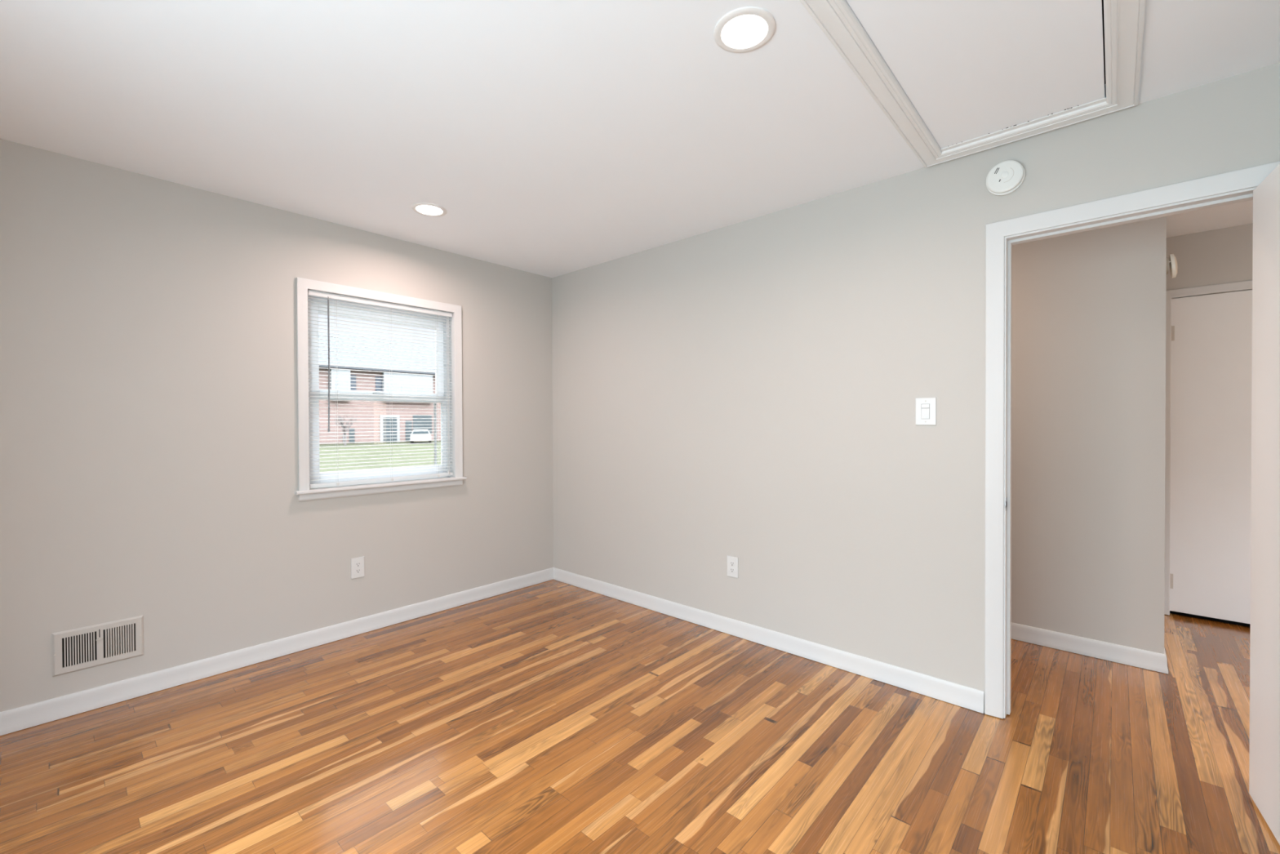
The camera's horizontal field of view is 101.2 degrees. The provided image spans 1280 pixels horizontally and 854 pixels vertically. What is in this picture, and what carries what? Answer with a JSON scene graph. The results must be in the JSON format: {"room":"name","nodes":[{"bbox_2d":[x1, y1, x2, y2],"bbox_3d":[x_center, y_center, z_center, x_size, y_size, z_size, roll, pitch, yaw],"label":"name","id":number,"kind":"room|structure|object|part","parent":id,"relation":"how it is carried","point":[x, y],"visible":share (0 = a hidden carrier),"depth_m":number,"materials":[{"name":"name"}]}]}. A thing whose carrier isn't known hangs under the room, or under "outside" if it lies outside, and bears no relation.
{"room":"empty bedroom","nodes":[
{"label":"empty bedroom","id":0,"kind":"room"},
{"bbox_2d":[0,138,553,711],"bbox_3d":[-1.978,0.031,2.982,0.160,2.440,3.610,0,1,42],"label":"wall","id":1,"kind":"structure","parent":0,"point":[148,417],"depth_m":2.62,"materials":[{"name":"beige paint"}]},
{"bbox_2d":[52,614,143,676],"bbox_3d":[-2.424,0.978,2.361,0.016,0.187,0.286,0,1,42],"label":"air vent","id":2,"kind":"object","parent":1,"relation":"in","point":[77,649],"visible":1,"depth_m":2.35,"materials":[{"name":"metal"}]},
{"bbox_2d":[0,567,553,735],"bbox_3d":[-1.855,1.203,2.994,0.014,0.091,3.450,0,1,42],"label":"baseboard","id":3,"kind":"structure","parent":1,"relation":"attached to","point":[30,715],"depth_m":2.71,"materials":[{"name":"white paint"}]},
{"bbox_2d":[351,555,364,578],"bbox_3d":[-1.699,0.847,3.169,0.008,0.122,0.075,0,1,42],"label":"wall outlet","id":4,"kind":"object","parent":1,"relation":"attached to","point":[357,564],"visible":1,"depth_m":3.17,"materials":[{"name":"white plastic"}]},
{"bbox_2d":[355,561,360,566],"bbox_3d":[-1.698,0.827,3.167,0.004,0.028,0.034,0,1,42],"label":"receptacle","id":5,"kind":"object","parent":4,"relation":"attached to","point":[357,563],"depth_m":3.17,"materials":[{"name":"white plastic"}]},
{"bbox_2d":[355,568,361,573],"bbox_3d":[-1.698,0.866,3.168,0.004,0.028,0.034,0,1,42],"label":"receptacle","id":6,"kind":"object","parent":4,"relation":"attached to","point":[357,570],"depth_m":3.17,"materials":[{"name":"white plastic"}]},
{"bbox_2d":[294,277,466,501],"bbox_3d":[-1.624,-0.213,3.341,0.202,1.244,1.023,0,1,42],"label":"window","id":7,"kind":"structure","parent":1,"relation":"in","point":[304,492],"depth_m":3.27,"materials":[{"name":"white paint"}]},
{"bbox_3d":[-1.661,-0.457,3.380,0.026,0.543,0.831,0,1,42],"label":"sash","id":8,"kind":"part","parent":7,"relation":"part of","materials":[{"name":"glass"}]},
{"bbox_3d":[-1.636,0.056,3.365,0.026,0.531,0.833,0,1,42],"label":"sash","id":9,"kind":"part","parent":7,"relation":"part of","materials":[{"name":"white plastic"}]},
{"bbox_2d":[307,289,453,488],"bbox_3d":[-1.588,-0.220,3.309,0.043,1.126,0.869,0,1,42],"label":"window blind","id":10,"kind":"object","parent":7,"relation":"attached to","point":[311,293],"visible":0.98,"depth_m":3.25,"materials":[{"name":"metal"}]},
{"bbox_3d":[-1.786,-0.209,3.100,0.028,1.082,0.007,0,1,42],"label":"ladder cord","id":11,"kind":"part","parent":10,"relation":"part of","materials":[{"name":"white fabric"}]},
{"bbox_3d":[-1.591,0.330,3.319,0.022,0.027,0.867,0,1,42],"label":"rail","id":12,"kind":"part","parent":10,"relation":"part of","materials":[{"name":"white plastic"}]},
{"bbox_3d":[-1.575,-0.212,3.334,0.028,1.082,0.007,0,1,42],"label":"ladder cord","id":13,"kind":"part","parent":10,"relation":"part of","materials":[{"name":"white fabric"}]},
{"bbox_3d":[-1.370,-0.215,3.562,0.028,1.082,0.007,0,1,42],"label":"ladder cord","id":14,"kind":"part","parent":10,"relation":"part of","materials":[{"name":"white fabric"}]},
{"bbox_3d":[-1.311,-0.230,3.599,0.006,1.055,0.012,0,1,12],"label":"lift cord","id":15,"kind":"part","parent":10,"relation":"part of","materials":[{"name":"white fabric"}]},
{"bbox_2d":[0,579,1279,853],"bbox_3d":[0.965,1.249,1.997,5.640,0.001,5.750,0,1,42],"label":"floor","id":16,"kind":"structure","parent":0,"point":[552,716],"depth_m":2.02,"materials":[{"name":"brown wood"}]},
{"bbox_2d":[0,0,1279,277],"bbox_3d":[-0.274,-1.212,1.536,4.300,0.060,3.450,0,1,42],"label":"ceiling","id":17,"kind":"structure","parent":0,"point":[553,138],"depth_m":1.93,"materials":[{"name":"white paint"}]},
{"bbox_2d":[411,202,447,216],"bbox_3d":[-1.153,-1.188,2.880,0.181,0.007,0.181,0,1,42],"label":"recessed light","id":18,"kind":"object","parent":17,"relation":"in","point":[427,209],"visible":1,"depth_m":2.87,"materials":[{"name":"white plastic"}]},
{"bbox_2d":[416,205,442,214],"bbox_3d":[-1.153,-1.188,2.880,0.134,0.001,0.134,0,1,42],"label":"diffuser","id":19,"kind":"object","parent":18,"relation":"attached to","point":[422,210],"depth_m":2.88,"materials":[{"name":"white plastic"}]},
{"bbox_2d":[713,6,775,53],"bbox_3d":[0.312,-1.181,1.573,0.181,0.007,0.181,0,1,42],"label":"recessed light","id":20,"kind":"object","parent":17,"relation":"in","point":[744,29],"visible":1,"depth_m":1.57,"materials":[{"name":"white plastic"}]},
{"bbox_2d":[721,14,767,47],"bbox_3d":[0.312,-1.182,1.573,0.134,0.001,0.134,0,1,42],"label":"diffuser","id":21,"kind":"object","parent":20,"relation":"attached to","point":[737,30],"depth_m":1.57,"materials":[{"name":"white plastic"}]},
{"bbox_2d":[799,0,1146,167],"bbox_3d":[0.948,-1.186,1.483,0.707,0.030,1.843,0,1,42],"label":"attic hatch","id":22,"kind":"object","parent":17,"relation":"attached to","point":[980,75],"visible":1,"depth_m":1.71,"materials":[{"name":"white paint"}]},
{"bbox_3d":[0.947,-1.195,1.484,0.528,0.012,1.661,0,1,42],"label":"panel","id":23,"kind":"part","parent":22,"relation":"part of","materials":[{"name":"white paint"}]},
{"bbox_2d":[551,62,1279,712],"bbox_3d":[1.387,0.023,2.456,5.860,2.440,0.120,0,1,42],"label":"wall","id":24,"kind":"structure","parent":0,"point":[748,390],"depth_m":2.75,"materials":[{"name":"beige paint"}]},
{"bbox_2d":[727,555,737,577],"bbox_3d":[0.551,0.833,3.135,0.075,0.122,0.008,0,1,42],"label":"wall outlet","id":25,"kind":"object","parent":24,"relation":"attached to","point":[732,562],"visible":1,"depth_m":3.13,"materials":[{"name":"white plastic"}]},
{"bbox_2d":[729,567,734,573],"bbox_3d":[0.550,0.852,3.134,0.034,0.028,0.004,0,1,42],"label":"receptacle","id":26,"kind":"object","parent":25,"relation":"attached to","point":[731,569],"depth_m":3.13,"materials":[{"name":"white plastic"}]},
{"bbox_2d":[729,560,734,566],"bbox_3d":[0.550,0.813,3.134,0.034,0.028,0.004,0,1,42],"label":"receptacle","id":27,"kind":"object","parent":25,"relation":"attached to","point":[731,562],"depth_m":3.13,"materials":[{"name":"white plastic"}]},
{"bbox_2d":[553,567,983,713],"bbox_3d":[0.392,1.192,3.279,2.967,0.091,0.014,0,1,42],"label":"baseboard","id":28,"kind":"structure","parent":24,"relation":"attached to","point":[957,694],"depth_m":2.85,"materials":[{"name":"white paint"}]},
{"bbox_2d":[915,397,936,425],"bbox_3d":[1.319,-0.072,2.429,0.086,0.126,0.010,0,1,42],"label":"light switch","id":29,"kind":"object","parent":24,"relation":"attached to","point":[925,407],"visible":1,"depth_m":2.43,"materials":[{"name":"white plastic"}]},
{"bbox_2d":[986,160,1025,195],"bbox_3d":[1.529,-1.046,2.205,0.137,0.137,0.042,0,1,42],"label":"smoke detector","id":30,"kind":"object","parent":24,"relation":"attached to","point":[1006,177],"visible":1,"depth_m":2.19,"materials":[{"name":"white plastic"}]},
{"bbox_2d":[1003,186,1256,718],"bbox_3d":[1.858,0.214,2.034,0.755,2.054,0.122,0,1,42],"label":"trim","id":31,"kind":"structure","parent":24,"relation":"attached to","point":[1243,195],"depth_m":2.23,"materials":[{"name":"white paint"}]},
{"bbox_2d":[1004,497,1007,511],"bbox_3d":[1.559,0.329,2.238,0.003,0.056,0.044,0,1,42],"label":"strike plate","id":32,"kind":"object","parent":31,"relation":"attached to","point":[1006,502],"visible":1,"depth_m":2.23,"materials":[{"name":"metal"}]},
{"bbox_2d":[984,160,1279,718],"bbox_3d":[1.812,0.186,1.983,0.862,2.110,0.017,0,1,42],"label":"trim","id":33,"kind":"structure","parent":24,"relation":"attached to","point":[1250,177],"depth_m":2.23,"materials":[{"name":"white paint"}]},
{"bbox_2d":[1248,164,1279,844],"bbox_3d":[1.855,0.227,1.473,0.169,2.022,0.719,0,1,36],"label":"door","id":34,"kind":"structure","parent":24,"relation":"in","point":[1264,628],"depth_m":1.65,"materials":[{"name":"white paint"}]},
{"bbox_2d":[1011,216,1166,653],"bbox_3d":[1.716,-0.075,4.287,3.574,2.600,1.220,0,1,42],"label":"wall","id":35,"kind":"structure","parent":0,"point":[1088,308],"depth_m":2.83,"materials":[{"name":"beige paint"}]},
{"bbox_2d":[1010,622,1168,673],"bbox_3d":[2.209,1.180,3.768,2.168,0.091,1.114,0,1,42],"label":"baseboard","id":36,"kind":"structure","parent":35,"relation":"attached to","point":[1148,660],"depth_m":2.82,"materials":[{"name":"white paint"}]},
{"bbox_2d":[1166,253,1177,278],"bbox_3d":[2.708,-0.819,2.682,0.045,0.122,0.122,0,1,42],"label":"smoke detector","id":37,"kind":"object","parent":35,"relation":"attached to","point":[1171,262],"visible":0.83,"depth_m":2.65,"materials":[{"name":"beige plastic"}]},
{"bbox_2d":[1102,0,1106,84],"bbox_3d":[0.947,-1.482,1.480,0.793,0.469,1.928,0,1,42],"label":"attic space","id":38,"kind":"structure","parent":0,"point":[1102,0],"depth_m":2.00,"materials":[{"name":"black"}]},
{"bbox_2d":[1165,223,1253,298],"bbox_3d":[4.214,-0.072,2.800,2.126,2.600,0.120,0,1,42],"label":"wall","id":39,"kind":"structure","parent":0,"point":[1220,255],"depth_m":3.29,"materials":[{"name":"beige paint"}]},
{"bbox_2d":[1164,280,1252,614],"bbox_3d":[3.721,0.170,3.157,0.861,2.107,0.016,0,1,42],"label":"trim","id":40,"kind":"structure","parent":39,"relation":"attached to","point":[1245,285],"depth_m":3.41,"materials":[{"name":"white paint"}]},
{"bbox_2d":[1169,289,1252,623],"bbox_3d":[3.712,0.184,3.157,0.765,2.026,0.102,0,1,42],"label":"door","id":41,"kind":"structure","parent":39,"relation":"in","point":[1211,358],"depth_m":3.30,"materials":[{"name":"white paint"}]},
{"bbox_2d":[1166,200,1253,237],"bbox_3d":[2.645,-1.253,2.753,4.200,0.065,2.030,0,1,42],"label":"ceiling","id":42,"kind":"structure","parent":0,"point":[1237,214],"depth_m":3.11,"materials":[{"name":"white paint"}]},
{"bbox_2d":[1169,610,1250,626],"bbox_3d":[3.917,0.124,3.374,1.005,2.240,0.470,0,1,42],"label":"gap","id":43,"kind":"object","parent":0,"point":[1171,611],"depth_m":3.36,"materials":[{"name":"black"}]},
{"label":"outside","id":44,"kind":"structure","parent":0,"visible":0},
{"bbox_2d":[310,440,440,488],"bbox_3d":[-24.271,1.491,45.775,89.400,0.420,150.000,0,1,42],"label":"lawn","id":45,"kind":"structure","parent":44,"point":[382,446],"depth_m":28.83,"materials":[{"name":"green plant"}]},
{"bbox_2d":[333,413,358,444],"bbox_3d":[-21.791,0.139,39.087,2.528,2.435,1.713,0,1,42],"label":"bare tree","id":46,"kind":"object","parent":45,"relation":"on","point":[341,424],"visible":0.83,"depth_m":39.00,"materials":[{"name":"grey plant"}]},
{"bbox_2d":[318,333,440,444],"bbox_3d":[-23.171,-3.366,48.762,10.000,9.230,32.800,0,1,42],"label":"building","id":47,"kind":"structure","parent":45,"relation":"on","point":[372,405],"depth_m":43.80,"materials":[{"name":"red brick"}]},
{"bbox_3d":[-23.378,-2.962,41.273,0.028,1.300,0.900,0,1,42],"label":"pane","id":48,"kind":"part","parent":47,"relation":"part of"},
{"bbox_2d":[350,374,355,390],"bbox_3d":[-23.021,-3.272,42.167,0.058,1.800,0.490,0,1,42],"label":"shutter","id":49,"kind":"object","parent":47,"relation":"hanging from","point":[353,379],"depth_m":42.16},
{"bbox_2d":[375,376,382,391],"bbox_3d":[-21.677,-3.291,43.655,0.058,1.800,0.520,0,1,42],"label":"shutter","id":50,"kind":"object","parent":47,"relation":"hanging from","point":[376,380],"depth_m":43.64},
{"bbox_3d":[-21.069,0.141,44.315,0.098,2.280,1.590,0,1,42],"label":"door frame","id":51,"kind":"part","parent":47,"relation":"part of","materials":[{"name":"white"}]},
{"bbox_3d":[-21.087,0.241,44.332,0.047,2.080,1.150,0,1,42],"label":"door","id":52,"kind":"part","parent":47,"relation":"part of","materials":[{"name":"white"}]},
{"bbox_3d":[-20.727,-2.999,44.209,0.028,1.300,1.030,0,1,42],"label":"pane","id":53,"kind":"part","parent":47,"relation":"part of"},
{"bbox_3d":[-19.873,-3.011,45.155,0.028,1.300,1.180,0,1,42],"label":"pane","id":54,"kind":"part","parent":47,"relation":"part of","materials":[{"name":"white"}]},
{"bbox_3d":[-18.914,-3.025,46.216,0.028,1.300,1.240,0,1,42],"label":"pane","id":55,"kind":"part","parent":47,"relation":"part of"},
{"bbox_2d":[409,429,431,443],"bbox_3d":[-18.055,0.748,43.369,1.560,1.100,3.230,0,1,-22],"label":"car","id":56,"kind":"object","parent":45,"relation":"on","point":[415,431],"visible":0.85,"depth_m":41.89,"materials":[{"name":"white paint"}]}
]}

